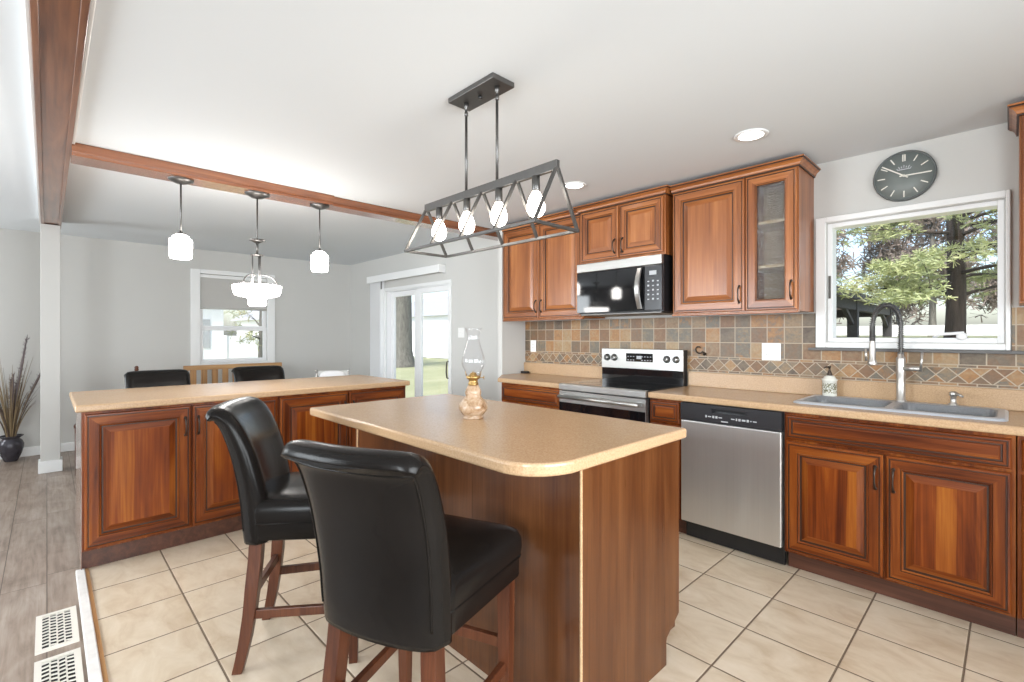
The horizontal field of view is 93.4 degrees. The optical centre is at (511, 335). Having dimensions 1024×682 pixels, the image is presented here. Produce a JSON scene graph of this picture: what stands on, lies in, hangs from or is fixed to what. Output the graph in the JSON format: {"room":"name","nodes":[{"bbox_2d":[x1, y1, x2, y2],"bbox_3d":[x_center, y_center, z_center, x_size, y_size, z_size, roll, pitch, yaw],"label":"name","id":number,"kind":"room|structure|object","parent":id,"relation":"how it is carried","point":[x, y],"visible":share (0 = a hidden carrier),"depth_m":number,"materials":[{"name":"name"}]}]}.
{"room":"kitchen","nodes":[
{"label":"kitchen","id":0,"kind":"room"},
{"bbox_2d":[40,224,60,461],"bbox_3d":[-4.440,0.123,4.638,0.139,2.357,0.140,0,0,-44],"label":"wall column","id":1,"kind":"structure","parent":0,"point":[50,235],"depth_m":4.59,"materials":[{"name":"beige paint"}]},
{"bbox_2d":[38,456,62,473],"bbox_3d":[-4.440,1.246,4.638,0.169,0.112,0.170,0,0,-44],"label":"baseboard","id":2,"kind":"structure","parent":1,"relation":"attached to","point":[52,465],"depth_m":4.58,"materials":[{"name":"white paint"}]},
{"bbox_2d":[0,228,349,447],"bbox_3d":[-5.185,0.011,5.343,7.055,2.582,0.150,0,0,-44],"label":"wall","id":3,"kind":"structure","parent":0,"point":[125,305],"depth_m":5.78,"materials":[{"name":"beige paint"}]},
{"bbox_2d":[0,442,74,459],"bbox_3d":[-5.074,1.254,5.336,6.905,0.097,0.014,0,0,-44],"label":"baseboard","id":4,"kind":"structure","parent":3,"relation":"attached to","point":[27,451],"depth_m":5.24,"materials":[{"name":"white paint"}]},
{"bbox_2d":[191,268,274,365],"bbox_3d":[-3.812,-0.210,6.612,1.025,1.310,0.110,0,0,-44],"label":"window","id":5,"kind":"structure","parent":3,"relation":"in","point":[197,327],"depth_m":6.50,"materials":[{"name":"white paint"}]},
{"bbox_2d":[200,274,266,310],"bbox_3d":[-3.803,-0.577,6.607,0.812,0.457,0.050,0,0,-44],"label":"roller shade","id":6,"kind":"object","parent":5,"relation":"attached to","point":[216,292],"visible":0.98,"depth_m":6.50,"materials":[{"name":"grey fabric"}]},
{"bbox_2d":[0,0,1023,264],"bbox_3d":[-1.863,-1.180,1.899,7.055,0.200,9.720,0,0,-44],"label":"ceiling","id":7,"kind":"structure","parent":0,"point":[346,99],"depth_m":2.20,"materials":[{"name":"white paint"}]},
{"bbox_2d":[24,0,40,222],"bbox_3d":[-1.585,-1.103,1.576,0.014,0.043,8.570,0,0,-44],"label":"trim","id":8,"kind":"structure","parent":7,"relation":"attached to","point":[26,2],"depth_m":2.09,"materials":[{"name":"white paint"}]},
{"bbox_2d":[29,0,90,225],"bbox_3d":[-1.544,-1.089,1.644,0.140,0.072,8.610,0,0,-44],"label":"ceiling beam","id":9,"kind":"structure","parent":7,"relation":"attached to","point":[58,27],"depth_m":2.04,"materials":[{"name":"brown wood"}]},
{"bbox_2d":[72,0,95,143],"bbox_3d":[-0.468,-1.071,0.639,0.013,0.018,5.670,0,0,-44],"label":"trim","id":10,"kind":"structure","parent":7,"relation":"attached to","point":[93,2],"depth_m":1.88,"materials":[{"name":"white paint"}]},
{"bbox_2d":[71,142,333,206],"bbox_3d":[-1.982,-1.067,3.279,1.500,0.115,0.199,0,0,-44],"label":"ceiling beam","id":11,"kind":"structure","parent":7,"relation":"attached to","point":[81,154],"depth_m":3.08,"materials":[{"name":"brown wood"}]},
{"bbox_2d":[167,176,193,259],"bbox_3d":[-2.144,-0.753,3.121,0.144,0.513,0.144,0,0,-44],"label":"pendant light","id":12,"kind":"object","parent":11,"relation":"hanging from","point":[180,244],"visible":1,"depth_m":3.08,"materials":[{"name":"white glass"}]},
{"bbox_2d":[232,190,281,305],"bbox_3d":[-1.817,-0.610,3.437,0.316,0.800,0.316,0,0,-44],"label":"pendant light","id":13,"kind":"object","parent":11,"relation":"hanging from","point":[257,294],"visible":1,"depth_m":3.39,"materials":[{"name":"white glass"}]},
{"bbox_2d":[310,203,329,271],"bbox_3d":[-1.495,-0.753,3.748,0.144,0.513,0.144,0,0,-44],"label":"pendant light","id":14,"kind":"object","parent":11,"relation":"hanging from","point":[319,259],"visible":1,"depth_m":3.70,"materials":[{"name":"white glass"}]},
{"bbox_2d":[326,197,497,240],"bbox_3d":[-0.768,-1.069,4.472,1.905,0.111,0.167,0,0,-44],"label":"trim","id":15,"kind":"structure","parent":7,"relation":"attached to","point":[343,205],"depth_m":4.15,"materials":[{"name":"brown wood"}]},
{"bbox_2d":[404,72,578,257],"bbox_3d":[-0.131,-0.742,2.117,0.256,0.676,0.873,0,0,-44],"label":"chandelier","id":16,"kind":"object","parent":7,"relation":"hanging from","point":[493,85],"visible":1,"depth_m":2.05,"materials":[{"name":"grey metal"}]},
{"bbox_2d":[436,207,441,219],"bbox_3d":[-0.355,-0.592,2.350,0.032,0.060,0.032,0,0,-44],"label":"socket","id":17,"kind":"object","parent":16,"relation":"attached to","point":[438,209],"depth_m":2.34,"materials":[{"name":"silver metal"}]},
{"bbox_2d":[463,198,469,211],"bbox_3d":[-0.205,-0.592,2.195,0.032,0.060,0.032,0,0,-44],"label":"socket","id":18,"kind":"object","parent":16,"relation":"attached to","point":[466,201],"depth_m":2.18,"materials":[{"name":"silver metal"}]},
{"bbox_2d":[495,187,502,201],"bbox_3d":[-0.056,-0.592,2.040,0.032,0.060,0.032,0,0,-44],"label":"socket","id":19,"kind":"object","parent":16,"relation":"attached to","point":[498,190],"depth_m":2.03,"materials":[{"name":"silver metal"}]},
{"bbox_2d":[532,175,539,191],"bbox_3d":[0.094,-0.592,1.885,0.032,0.060,0.032,0,0,-44],"label":"socket","id":20,"kind":"object","parent":16,"relation":"attached to","point":[535,178],"depth_m":1.87,"materials":[{"name":"silver metal"}]},
{"bbox_2d":[565,182,585,189],"bbox_3d":[0.449,-1.077,3.469,0.172,0.006,0.172,0,0,-44],"label":"recessed light","id":21,"kind":"object","parent":7,"relation":"in","point":[570,185],"visible":0.91,"depth_m":3.46,"materials":[{"name":"white paint"}]},
{"bbox_2d":[733,128,768,141],"bbox_3d":[1.288,-1.077,2.599,0.172,0.006,0.172,0,0,-44],"label":"recessed light","id":22,"kind":"object","parent":7,"relation":"in","point":[749,135],"visible":1,"depth_m":2.59,"materials":[{"name":"white paint"}]},
{"bbox_2d":[0,451,1023,681],"bbox_3d":[-1.809,1.350,1.951,7.205,0.120,9.720,0,0,-44],"label":"floor","id":23,"kind":"structure","parent":0,"point":[173,614],"depth_m":2.17,"materials":[{"name":"tile"}]},
{"bbox_2d":[0,434,23,461],"bbox_3d":[-5.192,1.170,4.996,0.196,0.264,0.196,0,0,-44],"label":"vase","id":24,"kind":"object","parent":23,"relation":"on","point":[11,448],"visible":0.96,"depth_m":4.94,"materials":[{"name":"black ceramic"}]},
{"bbox_2d":[0,335,39,436],"bbox_3d":[-5.197,0.566,4.973,0.584,1.154,0.446,0,0,-4],"label":"dried grass","id":25,"kind":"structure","parent":24,"relation":"in","point":[9,419],"depth_m":4.98,"materials":[{"name":"brown plant"}]},
{"bbox_2d":[35,605,79,655],"bbox_3d":[-2.014,1.297,2.134,0.136,0.009,0.357,0,0,-44],"label":"floor vent","id":26,"kind":"object","parent":23,"relation":"in","point":[57,629],"visible":1,"depth_m":2.12,"materials":[{"name":"beige metal"}]},
{"bbox_2d":[34,647,83,681],"bbox_3d":[-1.715,1.297,1.824,0.136,0.009,0.357,0,0,-44],"label":"floor vent","id":27,"kind":"object","parent":23,"relation":"in","point":[67,666],"visible":1,"depth_m":1.88,"materials":[{"name":"beige metal"}]},
{"bbox_2d":[75,568,108,681],"bbox_3d":[-0.419,1.291,0.634,0.053,0.022,5.595,0,0,-44],"label":"trim","id":28,"kind":"structure","parent":23,"relation":"on","point":[94,654],"depth_m":2.09,"materials":[{"name":"white wood"}]},
{"bbox_2d":[74,366,138,475],"bbox_3d":[-3.992,0.811,4.767,0.478,0.983,0.430,0,0,-38],"label":"dining chair","id":29,"kind":"object","parent":23,"relation":"on","point":[135,367],"visible":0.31,"depth_m":4.47,"materials":[{"name":"brown wood"}]},
{"bbox_2d":[124,369,190,388],"bbox_3d":[-2.745,0.793,3.789,0.498,1.017,0.616,0,0,-44],"label":"bar stool","id":30,"kind":"object","parent":23,"relation":"on","point":[170,377],"visible":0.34,"depth_m":3.92,"materials":[{"name":"black leather"}]},
{"bbox_2d":[76,396,277,569],"bbox_3d":[-2.188,0.854,3.191,1.015,0.872,0.688,0,0,-44],"label":"base cabinet","id":31,"kind":"object","parent":23,"relation":"on","point":[156,478],"visible":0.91,"depth_m":2.84,"materials":[{"name":"brown wood"}]},
{"bbox_2d":[69,375,409,412],"bbox_3d":[-1.908,0.398,3.629,2.077,0.040,0.898,0,0,-44],"label":"countertop","id":32,"kind":"structure","parent":31,"relation":"on","point":[112,399],"depth_m":3.27,"materials":[{"name":"laminate"}]},
{"bbox_2d":[183,362,281,384],"bbox_3d":[-3.351,0.832,5.951,1.110,0.940,0.480,0,0,-44],"label":"bench","id":33,"kind":"object","parent":23,"relation":"on","point":[193,369],"visible":0.16,"depth_m":5.94,"materials":[{"name":"brown wood"}]},
{"bbox_2d":[231,365,284,381],"bbox_3d":[-2.198,0.793,4.316,0.498,1.017,0.616,0,0,-44],"label":"bar stool","id":34,"kind":"object","parent":23,"relation":"on","point":[269,372],"visible":0.28,"depth_m":4.44,"materials":[{"name":"black leather"}]},
{"bbox_2d":[205,396,358,674],"bbox_3d":[-0.915,0.781,2.058,0.616,1.017,0.498,0,0,-11],"label":"bar stool","id":35,"kind":"object","parent":23,"relation":"on","point":[274,504],"visible":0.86,"depth_m":1.85,"materials":[{"name":"black leather"}]},
{"bbox_2d":[315,369,349,376],"bbox_3d":[-2.125,0.851,5.860,0.430,0.903,0.498,0,0,-6],"label":"dining chair","id":36,"kind":"object","parent":23,"relation":"on","point":[330,372],"visible":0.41,"depth_m":5.63,"materials":[{"name":"silver metal"}]},
{"bbox_2d":[319,371,344,376],"bbox_3d":[-2.104,0.497,5.657,0.310,0.166,0.090,0,0,-6],"label":"cushion","id":37,"kind":"object","parent":36,"relation":"on","point":[321,373],"depth_m":5.63,"materials":[{"name":"white fabric"}]},
{"bbox_2d":[278,386,404,471],"bbox_3d":[-1.458,0.854,3.895,1.010,0.872,0.688,0,0,-44],"label":"base cabinet","id":38,"kind":"object","parent":23,"relation":"on","point":[295,421],"visible":0.29,"depth_m":3.52,"materials":[{"name":"brown wood"}]},
{"bbox_2d":[280,439,521,681],"bbox_3d":[-0.306,0.781,1.429,0.498,1.017,0.616,0,0,24],"label":"bar stool","id":39,"kind":"object","parent":23,"relation":"on","point":[402,573],"visible":1,"depth_m":1.24,"materials":[{"name":"black leather"}]},
{"bbox_2d":[310,394,685,681],"bbox_3d":[-0.173,0.833,2.237,0.887,0.914,1.630,0,0,-44],"label":"kitchen island","id":40,"kind":"object","parent":23,"relation":"on","point":[592,501],"visible":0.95,"depth_m":1.71,"materials":[{"name":"laminate"}]},
{"bbox_2d":[310,394,685,476],"bbox_3d":[-0.173,0.397,2.237,0.887,0.041,1.630,0,0,-44],"label":"island countertop","id":41,"kind":"structure","parent":40,"relation":"on","point":[515,439],"depth_m":1.89,"materials":[{"name":"laminate"}]},
{"bbox_2d":[459,328,487,419],"bbox_3d":[-0.176,0.171,2.192,0.132,0.411,0.132,0,0,-44],"label":"oil lamp","id":42,"kind":"object","parent":41,"relation":"on","point":[472,406],"visible":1,"depth_m":2.16,"materials":[{"name":"glass"}]},
{"bbox_2d":[502,383,559,409],"bbox_3d":[0.247,0.854,4.330,0.618,0.872,0.966,0,0,-44],"label":"base cabinet","id":43,"kind":"object","parent":23,"relation":"on","point":[538,396],"visible":0.06,"depth_m":4.03,"materials":[{"name":"brown wood"}]},
{"bbox_2d":[498,362,601,387],"bbox_3d":[0.254,0.345,4.337,0.602,0.146,0.968,0,0,-44],"label":"countertop","id":44,"kind":"structure","parent":43,"relation":"on","point":[540,374],"depth_m":4.33,"materials":[{"name":"laminate"}]},
{"bbox_2d":[557,348,686,422],"bbox_3d":[0.831,0.690,3.687,0.669,1.160,0.759,0,0,-44],"label":"range","id":45,"kind":"object","parent":23,"relation":"on","point":[628,375],"visible":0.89,"depth_m":3.66,"materials":[{"name":"silver metal"}]},
{"bbox_2d":[567,379,683,391],"bbox_3d":[0.836,0.380,3.692,0.530,0.013,0.759,0,0,-44],"label":"cooktop","id":46,"kind":"object","parent":45,"relation":"in","point":[647,385],"depth_m":3.67,"materials":[{"name":"black glass"}]},
{"bbox_2d":[650,398,686,533],"bbox_3d":[1.206,0.854,3.357,0.588,0.872,0.222,0,0,-44],"label":"base cabinet","id":47,"kind":"object","parent":23,"relation":"on","point":[662,411],"visible":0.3,"depth_m":3.14,"materials":[{"name":"brown wood"}]},
{"bbox_2d":[681,401,785,564],"bbox_3d":[1.484,0.852,3.054,0.583,0.860,0.592,0,0,-44],"label":"dishwasher","id":48,"kind":"object","parent":23,"relation":"on","point":[733,458],"visible":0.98,"depth_m":2.83,"materials":[{"name":"silver metal"}]},
{"bbox_2d":[785,412,1015,635],"bbox_3d":[1.994,0.854,2.518,0.618,0.872,0.880,0,0,-44],"label":"base cabinet","id":49,"kind":"object","parent":23,"relation":"on","point":[922,516],"visible":0.98,"depth_m":2.28,"materials":[{"name":"brown wood"}]},
{"bbox_2d":[648,371,1023,435],"bbox_3d":[1.999,0.345,2.528,0.602,0.146,2.522,0,0,-44],"label":"countertop","id":50,"kind":"structure","parent":49,"relation":"on","point":[774,393],"depth_m":2.71,"materials":[{"name":"laminate"}]},
{"bbox_2d":[865,303,922,401],"bbox_3d":[2.107,0.092,2.678,0.256,0.550,0.101,0,0,24],"label":"faucet","id":51,"kind":"object","parent":50,"relation":"on","point":[901,368],"visible":1,"depth_m":2.67,"materials":[{"name":"silver metal"}]},
{"bbox_2d":[793,395,1008,421],"bbox_3d":[2.023,0.461,2.556,0.462,0.188,0.850,0,0,-44],"label":"sink","id":52,"kind":"object","parent":50,"relation":"in","point":[922,408],"visible":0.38,"depth_m":2.53,"materials":[{"name":"grey metal"}]},
{"bbox_2d":[822,366,837,395],"bbox_3d":[1.929,0.276,2.928,0.081,0.181,0.082,0,0,-44],"label":"soap bottle","id":53,"kind":"object","parent":52,"relation":"on","point":[829,382],"visible":1,"depth_m":2.90,"materials":[{"name":"ceramic"}]},
{"bbox_2d":[948,391,963,405],"bbox_3d":[2.318,0.330,2.512,0.043,0.073,0.083,0,0,-4],"label":"soap dispenser","id":54,"kind":"object","parent":52,"relation":"on","point":[953,394],"visible":1,"depth_m":2.52,"materials":[{"name":"silver metal"}]},
{"bbox_2d":[1016,436,1023,638],"bbox_3d":[2.585,0.854,1.906,0.618,0.872,0.814,0,0,-44],"label":"base cabinet","id":55,"kind":"object","parent":23,"relation":"on","point":[1019,439],"visible":0.79,"depth_m":2.02,"materials":[{"name":"brown wood"}]},
{"bbox_2d":[498,225,525,400],"bbox_3d":[0.003,0.105,4.808,0.330,2.370,0.057,0,0,-44],"label":"wall","id":56,"kind":"structure","parent":0,"point":[511,334],"depth_m":4.71,"materials":[{"name":"beige paint"}]},
{"bbox_2d":[350,122,1023,400],"bbox_3d":[0.727,0.011,4.397,0.159,2.582,9.720,0,0,-44],"label":"wall","id":57,"kind":"structure","parent":0,"point":[986,159],"depth_m":3.27,"materials":[{"name":"beige paint"}]},
{"bbox_2d":[367,264,445,376],"bbox_3d":[-1.480,0.195,6.506,0.104,2.110,1.820,0,0,-44],"label":"vertical blind","id":58,"kind":"object","parent":57,"relation":"attached to","point":[376,282],"visible":0.81,"depth_m":6.93,"materials":[{"name":"white paint"}]},
{"bbox_2d":[384,279,451,396],"bbox_3d":[-1.238,0.314,6.413,0.167,1.977,1.600,0,0,-44],"label":"door","id":59,"kind":"structure","parent":57,"relation":"in","point":[390,294],"depth_m":6.41,"materials":[{"name":"white paint"}]},
{"bbox_2d":[458,328,463,337],"bbox_3d":[-0.600,-0.032,5.660,0.014,0.116,0.118,0,0,-44],"label":"light switch","id":60,"kind":"object","parent":57,"relation":"attached to","point":[460,330],"visible":1,"depth_m":5.66,"materials":[{"name":"white plastic"}]},
{"bbox_2d":[531,340,535,351],"bbox_3d":[0.211,0.106,4.810,0.009,0.116,0.072,0,0,-44],"label":"outlet","id":61,"kind":"object","parent":57,"relation":"attached to","point":[533,342],"visible":1,"depth_m":4.80,"materials":[{"name":"white plastic"}]},
{"bbox_2d":[502,209,604,321],"bbox_3d":[0.348,-0.592,4.428,0.359,0.914,0.966,0,0,-44],"label":"upper cabinet","id":62,"kind":"object","parent":57,"relation":"attached to","point":[540,276],"visible":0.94,"depth_m":4.29,"materials":[{"name":"brown wood"}]},
{"bbox_2d":[524,362,601,378],"bbox_3d":[0.463,0.325,4.539,0.020,0.106,0.968,0,0,-44],"label":"backsplash","id":63,"kind":"structure","parent":57,"relation":"attached to","point":[536,368],"depth_m":4.50,"materials":[{"name":"laminate"}]},
{"bbox_2d":[573,185,672,264],"bbox_3d":[0.934,-0.814,3.792,0.400,0.471,0.834,0,0,-44],"label":"upper cabinet","id":64,"kind":"object","parent":57,"relation":"attached to","point":[637,224],"visible":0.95,"depth_m":3.62,"materials":[{"name":"brown wood"}]},
{"bbox_2d":[577,254,672,316],"bbox_3d":[0.910,-0.367,3.767,0.445,0.418,0.752,0,0,-44],"label":"microwave","id":65,"kind":"object","parent":64,"relation":"attached to","point":[636,286],"visible":0.94,"depth_m":3.59,"materials":[{"name":"black plastic"}]},
{"bbox_2d":[670,154,820,315],"bbox_3d":[1.524,-0.592,3.209,0.360,0.914,0.834,0,0,-44],"label":"upper cabinet","id":66,"kind":"object","parent":57,"relation":"attached to","point":[743,239],"visible":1,"depth_m":3.12,"materials":[{"name":"brown wood"}]},
{"bbox_2d":[758,218,783,232],"bbox_3d":[1.704,-0.704,3.071,0.267,0.018,0.271,0,0,-44],"label":"shelf","id":67,"kind":"object","parent":66,"relation":"attached to","point":[777,225],"depth_m":3.08,"materials":[{"name":"grey wood"}]},
{"bbox_2d":[758,263,783,272],"bbox_3d":[1.704,-0.429,3.071,0.267,0.018,0.271,0,0,-44],"label":"shelf","id":68,"kind":"object","parent":66,"relation":"attached to","point":[774,268],"depth_m":3.03,"materials":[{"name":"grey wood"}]},
{"bbox_2d":[762,343,780,360],"bbox_3d":[1.736,0.110,3.230,0.009,0.116,0.118,0,0,-44],"label":"outlet","id":69,"kind":"object","parent":57,"relation":"attached to","point":[770,351],"visible":1,"depth_m":3.23,"materials":[{"name":"white plastic"}]},
{"bbox_2d":[765,347,769,356],"bbox_3d":[1.718,0.110,3.244,0.002,0.066,0.032,0,0,-44],"label":"receptacle","id":70,"kind":"object","parent":69,"relation":"attached to","point":[767,349],"depth_m":3.24,"materials":[{"name":"white plastic"}]},
{"bbox_2d":[688,371,1023,411],"bbox_3d":[2.209,0.325,2.730,0.020,0.106,2.522,0,0,-44],"label":"backsplash","id":71,"kind":"structure","parent":57,"relation":"attached to","point":[1007,399],"depth_m":2.84,"materials":[{"name":"laminate"}]},
{"bbox_2d":[873,150,936,201],"bbox_3d":[2.219,-0.902,2.728,0.026,0.282,0.282,0,0,-44],"label":"wall clock","id":72,"kind":"object","parent":57,"relation":"attached to","point":[906,175],"visible":1,"depth_m":2.72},
{"bbox_2d":[816,190,1010,349],"bbox_3d":[2.255,-0.329,2.774,0.132,0.810,0.854,0,0,-44],"label":"window","id":73,"kind":"structure","parent":57,"relation":"in","point":[961,337],"depth_m":2.67,"materials":[{"name":"white paint"}]},
{"bbox_2d":[808,348,1023,353],"bbox_3d":[2.909,0.086,2.004,0.039,0.017,2.945,0,0,-44],"label":"trim","id":74,"kind":"structure","parent":57,"relation":"attached to","point":[821,349],"depth_m":2.63,"materials":[{"name":"stone"}]},
{"bbox_2d":[1007,101,1023,305],"bbox_3d":[2.666,-0.598,2.026,0.360,0.902,0.814,0,0,-44],"label":"upper cabinet","id":75,"kind":"object","parent":57,"relation":"attached to","point":[1015,111],"visible":1,"depth_m":2.19,"materials":[{"name":"brown wood"}]},
{"label":"outside","id":76,"kind":"structure","parent":0,"visible":0},
{"bbox_2d":[396,336,996,397],"bbox_3d":[3.336,0.810,28.229,76.000,1.520,88.000,0,0,-44],"label":"ground","id":77,"kind":"structure","parent":76,"point":[435,382],"depth_m":17.98,"materials":[{"name":"green plant"}]},
{"bbox_2d":[203,309,223,358],"bbox_3d":[-15.579,-0.280,22.487,3.800,4.700,4.000,0,0,-44],"label":"house","id":78,"kind":"structure","parent":77,"relation":"on","point":[213,341],"depth_m":22.10,"materials":[{"name":"white plastic"}]},
{"bbox_2d":[224,335,258,358],"bbox_3d":[-18.956,0.880,28.955,15.080,1.780,0.160,0,0,-44],"label":"fence","id":79,"kind":"object","parent":77,"relation":"on","point":[232,349],"visible":0.12,"depth_m":30.55,"materials":[{"name":"white plastic"}]},
{"bbox_2d":[224,310,261,357],"bbox_3d":[-14.546,-0.771,27.906,4.187,5.282,4.443,0,0,-44],"label":"bare tree","id":80,"kind":"object","parent":77,"relation":"on","point":[259,337],"visible":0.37,"depth_m":27.62,"materials":[{"name":"grey plant"}]},
{"bbox_2d":[231,310,258,335],"bbox_3d":[-18.724,-0.480,40.295,8.800,5.100,5.800,0,0,40],"label":"house","id":81,"kind":"structure","parent":77,"relation":"on","point":[244,321],"depth_m":39.79,"materials":[{"name":"white plastic"}]},
{"bbox_2d":[396,295,414,367],"bbox_3d":[-6.160,-4.961,24.527,11.965,13.662,13.757,0,0,-25],"label":"shade tree","id":82,"kind":"object","parent":77,"relation":"on","point":[404,353],"visible":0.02,"depth_m":23.70,"materials":[{"name":"grey plant"}]},
{"bbox_2d":[412,297,447,331],"bbox_3d":[-6.180,-0.980,49.617,8.800,6.100,12.800,0,0,-44],"label":"house","id":83,"kind":"structure","parent":77,"relation":"on","point":[435,310],"depth_m":45.88,"materials":[{"name":"white plastic"}]},
{"bbox_2d":[412,331,447,357],"bbox_3d":[-8.918,0.730,36.611,0.160,2.080,27.080,0,0,-44],"label":"fence","id":84,"kind":"object","parent":77,"relation":"on","point":[435,343],"visible":0.09,"depth_m":32.79,"materials":[{"name":"white plastic"}]},
{"bbox_2d":[836,228,867,325],"bbox_3d":[14.034,-2.726,22.235,4.728,6.151,3.962,0,0,-44],"label":"tree","id":85,"kind":"object","parent":77,"relation":"on","point":[842,264],"visible":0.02,"depth_m":21.96,"materials":[{"name":"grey plant"}]},
{"bbox_2d":[836,286,900,336],"bbox_3d":[5.991,-0.840,14.387,12.600,2.380,7.250,0,0,-44],"label":"pavilion","id":86,"kind":"object","parent":77,"relation":"on","point":[852,310],"visible":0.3,"depth_m":12.33,"materials":[{"name":"grey"}]},
{"bbox_2d":[847,225,944,335],"bbox_3d":[19.185,-2.986,24.222,4.469,6.672,4.051,0,0,-23],"label":"tree","id":87,"kind":"object","parent":77,"relation":"on","point":[888,247],"visible":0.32,"depth_m":23.91,"materials":[{"name":"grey plant"}]},
{"bbox_2d":[836,209,996,337],"bbox_3d":[8.776,-3.050,8.412,5.765,6.800,6.498,0,0,40],"label":"pine tree","id":88,"kind":"object","parent":77,"relation":"on","point":[956,247],"visible":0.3,"depth_m":8.63,"materials":[{"name":"green plant"}]},
{"bbox_2d":[836,324,996,336],"bbox_3d":[12.868,-0.070,19.069,0.160,0.640,17.580,0,0,-44],"label":"fence","id":89,"kind":"object","parent":77,"relation":"on","point":[908,329],"visible":0.2,"depth_m":17.18,"materials":[{"name":"white plastic"}]},
{"bbox_2d":[880,210,988,336],"bbox_3d":[16.797,-3.092,19.363,4.003,6.884,3.857,0,0,-44],"label":"tree","id":90,"kind":"object","parent":77,"relation":"on","point":[933,223],"visible":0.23,"depth_m":19.18,"materials":[{"name":"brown plant"}]},
{"bbox_2d":[969,212,996,322],"bbox_3d":[21.989,-2.716,21.126,3.990,6.132,3.848,0,0,6],"label":"tree","id":91,"kind":"object","parent":77,"relation":"on","point":[992,298],"visible":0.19,"depth_m":21.28,"materials":[{"name":"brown plant"}]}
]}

